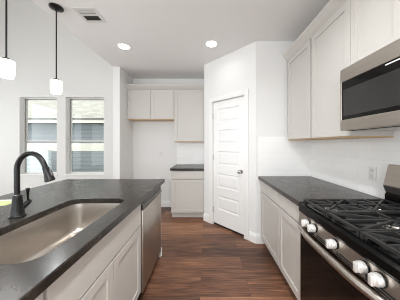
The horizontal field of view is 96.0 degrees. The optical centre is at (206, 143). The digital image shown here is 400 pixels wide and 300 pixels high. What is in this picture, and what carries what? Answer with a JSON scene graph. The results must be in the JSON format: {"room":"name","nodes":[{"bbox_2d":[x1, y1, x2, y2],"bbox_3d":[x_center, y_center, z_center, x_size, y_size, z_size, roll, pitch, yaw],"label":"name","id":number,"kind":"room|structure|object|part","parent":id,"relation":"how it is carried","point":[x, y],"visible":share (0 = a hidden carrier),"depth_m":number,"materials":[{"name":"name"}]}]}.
{"room":"kitchen","nodes":[
{"label":"kitchen","id":0,"kind":"room"},
{"bbox_2d":[0,0,112,195],"bbox_3d":[-3.532,-1.025,3.945,3.836,4.750,0.150,0,0,0],"label":"wall","id":1,"kind":"structure","parent":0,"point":[31,31],"depth_m":3.87,"materials":[{"name":"white paint"}]},
{"bbox_2d":[19,97,57,174],"bbox_3d":[-3.630,-0.172,3.932,0.850,1.687,0.167,0,0,0],"label":"window","id":2,"kind":"structure","parent":1,"relation":"attached to","point":[23,101],"depth_m":3.95,"materials":[{"name":"white plastic"}]},
{"bbox_3d":[-3.630,0.660,3.906,0.850,0.024,0.117,0,0,0],"label":"sill","id":3,"kind":"part","parent":2,"relation":"part of","materials":[{"name":"white"}]},
{"bbox_3d":[-3.630,-0.519,4.002,0.770,0.952,0.020,0,0,0],"label":"sash","id":4,"kind":"part","parent":2,"relation":"part of","materials":[{"name":"clear glass"}]},
{"bbox_3d":[-3.630,0.281,3.980,0.770,0.717,0.020,0,0,0],"label":"sash","id":5,"kind":"part","parent":2,"relation":"part of","materials":[{"name":"clear glass"}]},
{"bbox_2d":[64,97,104,174],"bbox_3d":[-2.630,-0.172,3.932,0.870,1.687,0.167,0,0,0],"label":"window","id":6,"kind":"structure","parent":1,"relation":"attached to","point":[68,100],"depth_m":3.95,"materials":[{"name":"white plastic"}]},
{"bbox_3d":[-2.630,0.660,3.906,0.870,0.024,0.117,0,0,0],"label":"sill","id":7,"kind":"part","parent":6,"relation":"part of","materials":[{"name":"white"}]},
{"bbox_3d":[-2.630,0.281,3.980,0.790,0.717,0.020,0,0,0],"label":"sash","id":8,"kind":"part","parent":6,"relation":"part of","materials":[{"name":"clear glass"}]},
{"bbox_3d":[-2.630,-0.519,4.002,0.790,0.952,0.020,0,0,0],"label":"sash","id":9,"kind":"part","parent":6,"relation":"part of","materials":[{"name":"clear glass"}]},
{"bbox_2d":[113,67,132,178],"bbox_3d":[-1.645,-0.025,3.570,0.122,2.750,0.600,0,0,0],"label":"wall","id":10,"kind":"structure","parent":0,"point":[122,127],"depth_m":3.33,"materials":[{"name":"white paint"}]},
{"bbox_2d":[133,79,203,200],"bbox_3d":[-0.027,-0.025,3.945,3.174,2.750,0.150,0,0,0],"label":"wall","id":11,"kind":"structure","parent":0,"point":[149,137],"depth_m":3.87,"materials":[{"name":"white paint"}]},
{"bbox_2d":[127,90,173,120],"bbox_3d":[-1.117,-0.780,3.709,0.931,0.590,0.319,0,0,0],"label":"upper cabinet","id":12,"kind":"object","parent":11,"relation":"attached to","point":[142,105],"visible":0.98,"depth_m":3.56,"materials":[{"name":"grey paint"}]},
{"bbox_3d":[-1.338,-0.782,3.560,0.450,0.570,0.020,0,0,0],"label":"door","id":13,"kind":"part","parent":12,"relation":"part of","materials":[{"name":"grey paint"}]},
{"bbox_3d":[-1.117,-0.491,3.720,0.931,0.012,0.299,0,0,0],"label":"panel","id":14,"kind":"part","parent":12,"relation":"part of","materials":[{"name":"brown wood"}]},
{"bbox_3d":[-0.883,-0.782,3.560,0.450,0.570,0.020,0,0,0],"label":"door","id":15,"kind":"part","parent":12,"relation":"part of","materials":[{"name":"grey paint"}]},
{"bbox_2d":[126,84,203,89],"bbox_3d":[-0.818,-1.125,3.539,1.531,0.095,0.062,0,0,0],"label":"crown molding","id":16,"kind":"structure","parent":12,"relation":"attached to","point":[128,86],"depth_m":3.53,"materials":[{"name":"grey paint"}]},
{"bbox_2d":[161,201,170,206],"bbox_3d":[-1.122,1.285,3.862,0.924,0.130,0.016,0,0,0],"label":"baseboard","id":17,"kind":"structure","parent":11,"relation":"attached to","point":[163,203],"depth_m":3.85,"materials":[{"name":"white"}]},
{"bbox_2d":[174,90,203,141],"bbox_3d":[-0.351,-0.558,3.705,0.598,1.033,0.311,0,0,0],"label":"upper cabinet","id":18,"kind":"object","parent":11,"relation":"attached to","point":[188,104],"visible":0.97,"depth_m":3.56,"materials":[{"name":"grey paint"}]},
{"bbox_3d":[-0.351,-0.048,3.716,0.598,0.012,0.291,0,0,0],"label":"panel","id":19,"kind":"part","parent":18,"relation":"part of","materials":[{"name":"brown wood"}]},
{"bbox_2d":[177,142,203,163],"bbox_3d":[-0.349,0.197,3.866,0.598,0.478,0.008,0,0,0],"label":"wall tile","id":20,"kind":"structure","parent":11,"relation":"attached to","point":[187,152],"depth_m":3.86,"materials":[{"name":"white tile"}]},
{"bbox_2d":[32,0,329,78],"bbox_3d":[-0.073,-1.450,0.335,3.266,0.100,7.070,0,0,0],"label":"ceiling","id":21,"kind":"structure","parent":0,"point":[167,39],"depth_m":2.18,"materials":[{"name":"white paint"}]},
{"bbox_2d":[0,0,14,78],"bbox_3d":[-1.555,-0.957,1.395,0.124,0.885,0.124,0,0,0],"label":"pendant light","id":22,"kind":"object","parent":21,"relation":"hanging from","point":[7,66],"visible":1,"depth_m":1.39,"materials":[{"name":"white glass"}]},
{"bbox_3d":[-1.555,-1.012,1.395,0.011,0.695,0.011,0,0,15],"label":"rod","id":23,"kind":"part","parent":22,"relation":"part of","materials":[{"name":"black metal"}]},
{"bbox_3d":[-1.555,-0.582,1.395,0.097,0.134,0.097,0,0,0],"label":"lamp shade","id":24,"kind":"part","parent":22,"relation":"part of","materials":[{"name":"white glass"}]},
{"bbox_2d":[48,2,63,94],"bbox_3d":[-1.540,-0.957,1.840,0.124,0.885,0.124,0,0,0],"label":"pendant light","id":25,"kind":"object","parent":21,"relation":"hanging from","point":[55,84],"visible":1,"depth_m":1.82,"materials":[{"name":"white glass"}]},
{"bbox_3d":[-1.540,-0.582,1.840,0.097,0.134,0.097,0,0,0],"label":"lamp shade","id":26,"kind":"part","parent":25,"relation":"part of","materials":[{"name":"white glass"}]},
{"bbox_3d":[-1.540,-1.012,1.840,0.011,0.695,0.011,0,0,-15],"label":"rod","id":27,"kind":"part","parent":25,"relation":"part of","materials":[{"name":"black metal"}]},
{"bbox_2d":[72,7,106,22],"bbox_3d":[-1.270,-1.397,1.955,0.230,0.006,0.230,0,0,0],"label":"ceiling vent","id":28,"kind":"object","parent":21,"relation":"in","point":[88,14],"visible":1,"depth_m":1.94,"materials":[{"name":"white metal"}]},
{"bbox_2d":[117,43,130,49],"bbox_3d":[-1.190,-1.396,2.585,0.188,0.008,0.188,0,0,0],"label":"recessed light","id":29,"kind":"object","parent":21,"relation":"in","point":[123,46],"visible":1,"depth_m":2.58,"materials":[{"name":"white"}]},
{"bbox_2d":[205,40,217,47],"bbox_3d":[0.063,-1.396,2.515,0.188,0.008,0.188,0,0,0],"label":"recessed light","id":30,"kind":"object","parent":21,"relation":"in","point":[210,43],"visible":1,"depth_m":2.50,"materials":[{"name":"white"}]},
{"bbox_2d":[139,207,297,299],"bbox_3d":[-1.945,1.400,0.335,7.010,0.100,7.370,0,0,0],"label":"floor","id":31,"kind":"structure","parent":0,"point":[200,259],"depth_m":1.97,"materials":[{"name":"brown wood"}]},
{"bbox_2d":[35,292,42,299],"bbox_3d":[-0.855,0.913,0.319,0.600,0.873,0.598,0,0,0],"label":"base cabinet","id":32,"kind":"object","parent":31,"relation":"on","point":[40,297],"visible":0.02,"depth_m":0.60,"materials":[{"name":"grey paint"}]},
{"bbox_2d":[43,204,140,299],"bbox_3d":[-0.855,0.913,1.073,0.600,0.873,0.905,0,0,0],"label":"base cabinet","id":33,"kind":"object","parent":31,"relation":"on","point":[111,269],"visible":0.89,"depth_m":1.02,"materials":[{"name":"grey paint"}]},
{"bbox_2d":[0,179,164,299],"bbox_3d":[-1.133,0.456,1.120,1.215,0.040,2.240,0,0,0],"label":"countertop","id":34,"kind":"structure","parent":33,"relation":"on","point":[27,280],"depth_m":1.07,"materials":[{"name":"stone"}]},
{"bbox_2d":[0,199,11,205],"bbox_3d":[-1.575,0.435,1.325,0.280,0.002,0.150,0,0,-8],"label":"flyer","id":35,"kind":"object","parent":34,"relation":"on","point":[2,202],"visible":0.71,"depth_m":1.34,"materials":[{"name":"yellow paper"}]},
{"bbox_2d":[7,151,54,218],"bbox_3d":[-1.049,0.239,1.104,0.262,0.393,0.123,0,0,0],"label":"faucet","id":36,"kind":"object","parent":34,"relation":"on","point":[17,210],"visible":1,"depth_m":1.07,"materials":[{"name":"black metal"}]},
{"bbox_3d":[-1.140,0.322,1.145,0.022,0.084,0.023,0,0,0],"label":"lever","id":37,"kind":"part","parent":36,"relation":"part of","materials":[{"name":"black metal"}]},
{"bbox_3d":[-1.057,0.173,1.082,0.199,0.260,0.028,0,0,0],"label":"spout","id":38,"kind":"part","parent":36,"relation":"part of","materials":[{"name":"black metal"}]},
{"bbox_2d":[0,203,119,263],"bbox_3d":[-0.850,0.588,1.048,0.463,0.221,0.817,0,0,0],"label":"sink","id":39,"kind":"object","parent":34,"relation":"in","point":[33,240],"visible":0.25,"depth_m":1.19,"materials":[{"name":"metal"}]},
{"bbox_3d":[-0.565,0.964,0.848,0.020,0.548,0.440,0,0,0],"label":"door","id":40,"kind":"part","parent":33,"relation":"part of","materials":[{"name":"grey paint"}]},
{"bbox_3d":[-0.565,0.964,1.293,0.020,0.548,0.440,0,0,0],"label":"door","id":41,"kind":"part","parent":33,"relation":"part of","materials":[{"name":"grey paint"}]},
{"bbox_2d":[137,187,161,299],"bbox_3d":[-0.829,0.914,1.839,0.592,0.864,0.606,0,0,0],"label":"dishwasher","id":42,"kind":"object","parent":31,"relation":"on","point":[150,225],"visible":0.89,"depth_m":1.74,"materials":[{"name":"grey metal"}]},
{"bbox_2d":[171,171,203,216],"bbox_3d":[-0.350,0.913,3.548,0.596,0.873,0.626,0,0,0],"label":"base cabinet","id":43,"kind":"object","parent":31,"relation":"on","point":[187,187],"visible":0.96,"depth_m":3.24,"materials":[{"name":"grey paint"}]},
{"bbox_2d":[170,164,203,170],"bbox_3d":[-0.357,0.456,3.535,0.610,0.040,0.651,0,0,0],"label":"countertop","id":44,"kind":"structure","parent":43,"relation":"on","point":[178,167],"depth_m":3.34,"materials":[{"name":"stone"}]},
{"bbox_3d":[-0.352,0.559,3.245,0.576,0.138,0.020,0,0,0],"label":"drawer","id":45,"kind":"part","parent":43,"relation":"part of","materials":[{"name":"grey paint"}]},
{"bbox_2d":[261,181,279,266],"bbox_3d":[1.065,0.913,2.123,0.689,0.873,0.619,0,0,0],"label":"base cabinet","id":46,"kind":"object","parent":31,"relation":"on","point":[270,206],"visible":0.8,"depth_m":2.05,"materials":[{"name":"grey paint"}]},
{"bbox_3d":[0.730,0.556,2.110,0.020,0.132,0.587,0,0,0],"label":"drawer","id":47,"kind":"part","parent":46,"relation":"part of","materials":[{"name":"grey paint"}]},
{"bbox_2d":[258,176,381,205],"bbox_3d":[1.048,0.456,1.901,0.706,0.040,1.079,0,0,0],"label":"countertop","id":48,"kind":"structure","parent":46,"relation":"on","point":[295,189],"depth_m":1.73,"materials":[{"name":"stone"}]},
{"bbox_2d":[279,193,300,299],"bbox_3d":[1.065,0.913,1.589,0.689,0.873,0.439,0,0,0],"label":"base cabinet","id":49,"kind":"object","parent":31,"relation":"on","point":[289,233],"visible":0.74,"depth_m":1.57,"materials":[{"name":"grey paint"}]},
{"bbox_3d":[0.730,0.556,1.591,0.020,0.132,0.433,0,0,0],"label":"drawer","id":50,"kind":"part","parent":49,"relation":"part of","materials":[{"name":"grey paint"}]},
{"bbox_2d":[297,164,399,299],"bbox_3d":[1.014,0.752,0.977,0.767,1.196,0.760,0,0,0],"label":"gas range","id":51,"kind":"object","parent":31,"relation":"on","point":[350,250],"visible":1,"depth_m":0.98,"materials":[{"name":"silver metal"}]},
{"bbox_3d":[0.717,0.881,0.977,0.034,0.567,0.752,0,0,0],"label":"oven door","id":52,"kind":"part","parent":51,"relation":"part of","materials":[{"name":"black glass"}]},
{"bbox_3d":[0.667,0.608,0.977,0.073,0.039,0.738,0,0,0],"label":"door handle","id":53,"kind":"part","parent":51,"relation":"part of","materials":[{"name":"metal"}]},
{"bbox_3d":[0.699,0.625,0.977,0.002,0.051,0.752,0,0,0],"label":"rail","id":54,"kind":"part","parent":51,"relation":"part of","materials":[{"name":"silver metal"}]},
{"bbox_3d":[0.709,0.532,0.977,0.042,0.132,0.756,0,0,0],"label":"control panel","id":55,"kind":"part","parent":51,"relation":"part of","materials":[{"name":"metal"}]},
{"bbox_2d":[299,203,399,283],"bbox_3d":[1.012,0.473,0.977,0.643,0.062,0.760,0,0,0],"label":"cooktop","id":56,"kind":"object","parent":51,"relation":"in","point":[386,263],"depth_m":0.88,"materials":[{"name":"black metal"}]},
{"bbox_3d":[0.691,0.542,0.793,0.005,0.056,0.056,0,0,0],"label":"knob","id":57,"kind":"part","parent":51,"relation":"part of","materials":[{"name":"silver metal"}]},
{"bbox_3d":[0.691,0.542,0.719,0.005,0.056,0.056,0,0,0],"label":"knob","id":58,"kind":"part","parent":51,"relation":"part of","materials":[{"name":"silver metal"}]},
{"bbox_3d":[1.020,0.439,0.977,0.148,0.014,0.148,0,0,0],"label":"burner","id":59,"kind":"part","parent":51,"relation":"part of","materials":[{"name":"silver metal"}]},
{"bbox_3d":[1.363,0.257,0.977,0.070,0.206,0.760,0,0,0],"label":"backguard panel","id":60,"kind":"part","parent":51,"relation":"part of","materials":[{"name":"metal"}]},
{"bbox_2d":[204,41,255,232],"bbox_3d":[0.344,-0.025,2.855,0.100,2.750,1.030,0,0,-44],"label":"wall","id":61,"kind":"structure","parent":0,"point":[235,71],"depth_m":2.67,"materials":[{"name":"white paint"}]},
{"bbox_2d":[209,89,248,239],"bbox_3d":[0.333,0.288,2.828,0.154,2.123,0.776,0,0,-44],"label":"door","id":62,"kind":"structure","parent":61,"relation":"in","point":[228,113],"depth_m":2.80,"materials":[{"name":"white wood"}]},
{"bbox_3d":[0.339,0.310,2.834,0.036,2.011,0.620,0,0,-44],"label":"panel","id":63,"kind":"part","parent":62,"relation":"part of","materials":[{"name":"white wood"}]},
{"bbox_2d":[203,213,255,243],"bbox_3d":[0.304,1.285,2.813,0.017,0.130,1.042,0,0,-44],"label":"baseboard","id":64,"kind":"structure","parent":61,"relation":"attached to","point":[251,236],"depth_m":2.50,"materials":[{"name":"white"}]},
{"bbox_2d":[256,41,294,236],"bbox_3d":[1.039,-0.025,2.500,0.742,2.750,0.100,0,0,0],"label":"wall","id":65,"kind":"structure","parent":0,"point":[271,66],"depth_m":2.45,"materials":[{"name":"white paint"}]},
{"bbox_2d":[256,234,264,243],"bbox_3d":[0.726,1.285,2.442,0.125,0.130,0.016,0,0,0],"label":"baseboard","id":66,"kind":"structure","parent":65,"relation":"attached to","point":[259,240],"depth_m":2.43,"materials":[{"name":"white"}]},
{"bbox_2d":[258,136,309,175],"bbox_3d":[1.050,0.167,2.446,0.705,0.538,0.008,0,0,0],"label":"tile","id":67,"kind":"structure","parent":65,"relation":"attached to","point":[277,155],"depth_m":2.44,"materials":[{"name":"white tile"}]},
{"bbox_3d":[1.485,-0.025,0.335,0.150,2.750,7.070,0,0,0],"label":"wall","id":68,"kind":"structure","parent":0,"visible":0},
{"bbox_2d":[288,39,332,139],"bbox_3d":[1.242,-0.580,2.162,0.334,1.060,0.573,0,0,0],"label":"upper cabinet","id":69,"kind":"object","parent":68,"relation":"attached to","point":[299,64],"visible":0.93,"depth_m":2.09,"materials":[{"name":"grey paint"}]},
{"bbox_3d":[1.085,-0.582,2.141,0.020,1.040,0.524,0,0,0],"label":"door","id":70,"kind":"part","parent":69,"relation":"part of","materials":[{"name":"grey paint"}]},
{"bbox_3d":[1.252,-0.056,2.162,0.314,0.012,0.573,0,0,0],"label":"panel","id":71,"kind":"part","parent":69,"relation":"part of","materials":[{"name":"brown wood"}]},
{"bbox_2d":[311,0,393,138],"bbox_3d":[1.242,-0.580,1.604,0.334,1.060,0.506,0,0,0],"label":"upper cabinet","id":72,"kind":"object","parent":68,"relation":"attached to","point":[331,44],"visible":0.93,"depth_m":1.58,"materials":[{"name":"grey paint"}]},
{"bbox_3d":[1.085,-0.582,1.603,0.020,1.040,0.501,0,0,0],"label":"door","id":73,"kind":"part","parent":72,"relation":"part of","materials":[{"name":"grey paint"}]},
{"bbox_3d":[1.252,-0.056,1.604,0.314,0.012,0.506,0,0,0],"label":"panel","id":74,"kind":"part","parent":72,"relation":"part of","materials":[{"name":"brown wood"}]},
{"bbox_2d":[310,130,399,198],"bbox_3d":[1.406,0.167,1.125,0.008,0.538,2.650,0,0,0],"label":"wall tile","id":75,"kind":"structure","parent":68,"relation":"attached to","point":[342,162],"depth_m":1.70,"materials":[{"name":"white tile"}]},
{"bbox_2d":[368,166,376,180],"bbox_3d":[1.397,0.247,1.522,0.009,0.116,0.072,0,0,0],"label":"wall outlet","id":76,"kind":"object","parent":75,"relation":"attached to","point":[372,171],"visible":1,"depth_m":1.51,"materials":[{"name":"white plastic"}]},
{"bbox_2d":[351,0,399,64],"bbox_3d":[1.242,-0.831,0.978,0.334,0.558,0.745,0,0,0],"label":"upper cabinet","id":77,"kind":"object","parent":68,"relation":"attached to","point":[375,24],"visible":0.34,"depth_m":1.18,"materials":[{"name":"grey paint"}]},
{"bbox_2d":[283,0,346,61],"bbox_3d":[1.064,-1.159,1.530,0.062,0.095,1.836,0,0,0],"label":"crown molding","id":78,"kind":"structure","parent":77,"relation":"attached to","point":[332,6],"depth_m":1.76,"materials":[{"name":"grey paint"}]},
{"bbox_2d":[340,38,399,130],"bbox_3d":[1.183,-0.323,0.977,0.452,0.451,0.740,0,0,0],"label":"microwave","id":79,"kind":"object","parent":77,"relation":"attached to","point":[370,86],"visible":1,"depth_m":1.09,"materials":[{"name":"grey metal"}]},
{"bbox_3d":[1.014,-0.314,0.977,0.030,0.280,0.716,0,0,0],"label":"glass","id":80,"kind":"part","parent":79,"relation":"part of","materials":[{"name":"black glass"}]},
{"label":"outside","id":81,"kind":"structure","parent":0,"visible":0},
{"bbox_3d":[0.000,1.750,32.010,80.000,0.200,55.979,0,0,0],"label":"ground","id":82,"kind":"structure","parent":81,"visible":0},
{"bbox_2d":[27,150,50,171],"bbox_3d":[-6.725,0.940,6.360,2.350,1.420,0.120,0,0,0],"label":"fence","id":83,"kind":"object","parent":82,"relation":"on","point":[33,165],"visible":0.22,"depth_m":6.30,"materials":[{"name":"white"}]},
{"bbox_2d":[27,100,103,171],"bbox_3d":[-5.500,-0.900,9.465,16.600,5.100,5.470,0,0,0],"label":"house","id":84,"kind":"structure","parent":82,"relation":"on","point":[87,115],"depth_m":7.20,"materials":[{"name":"grey"}]}
]}

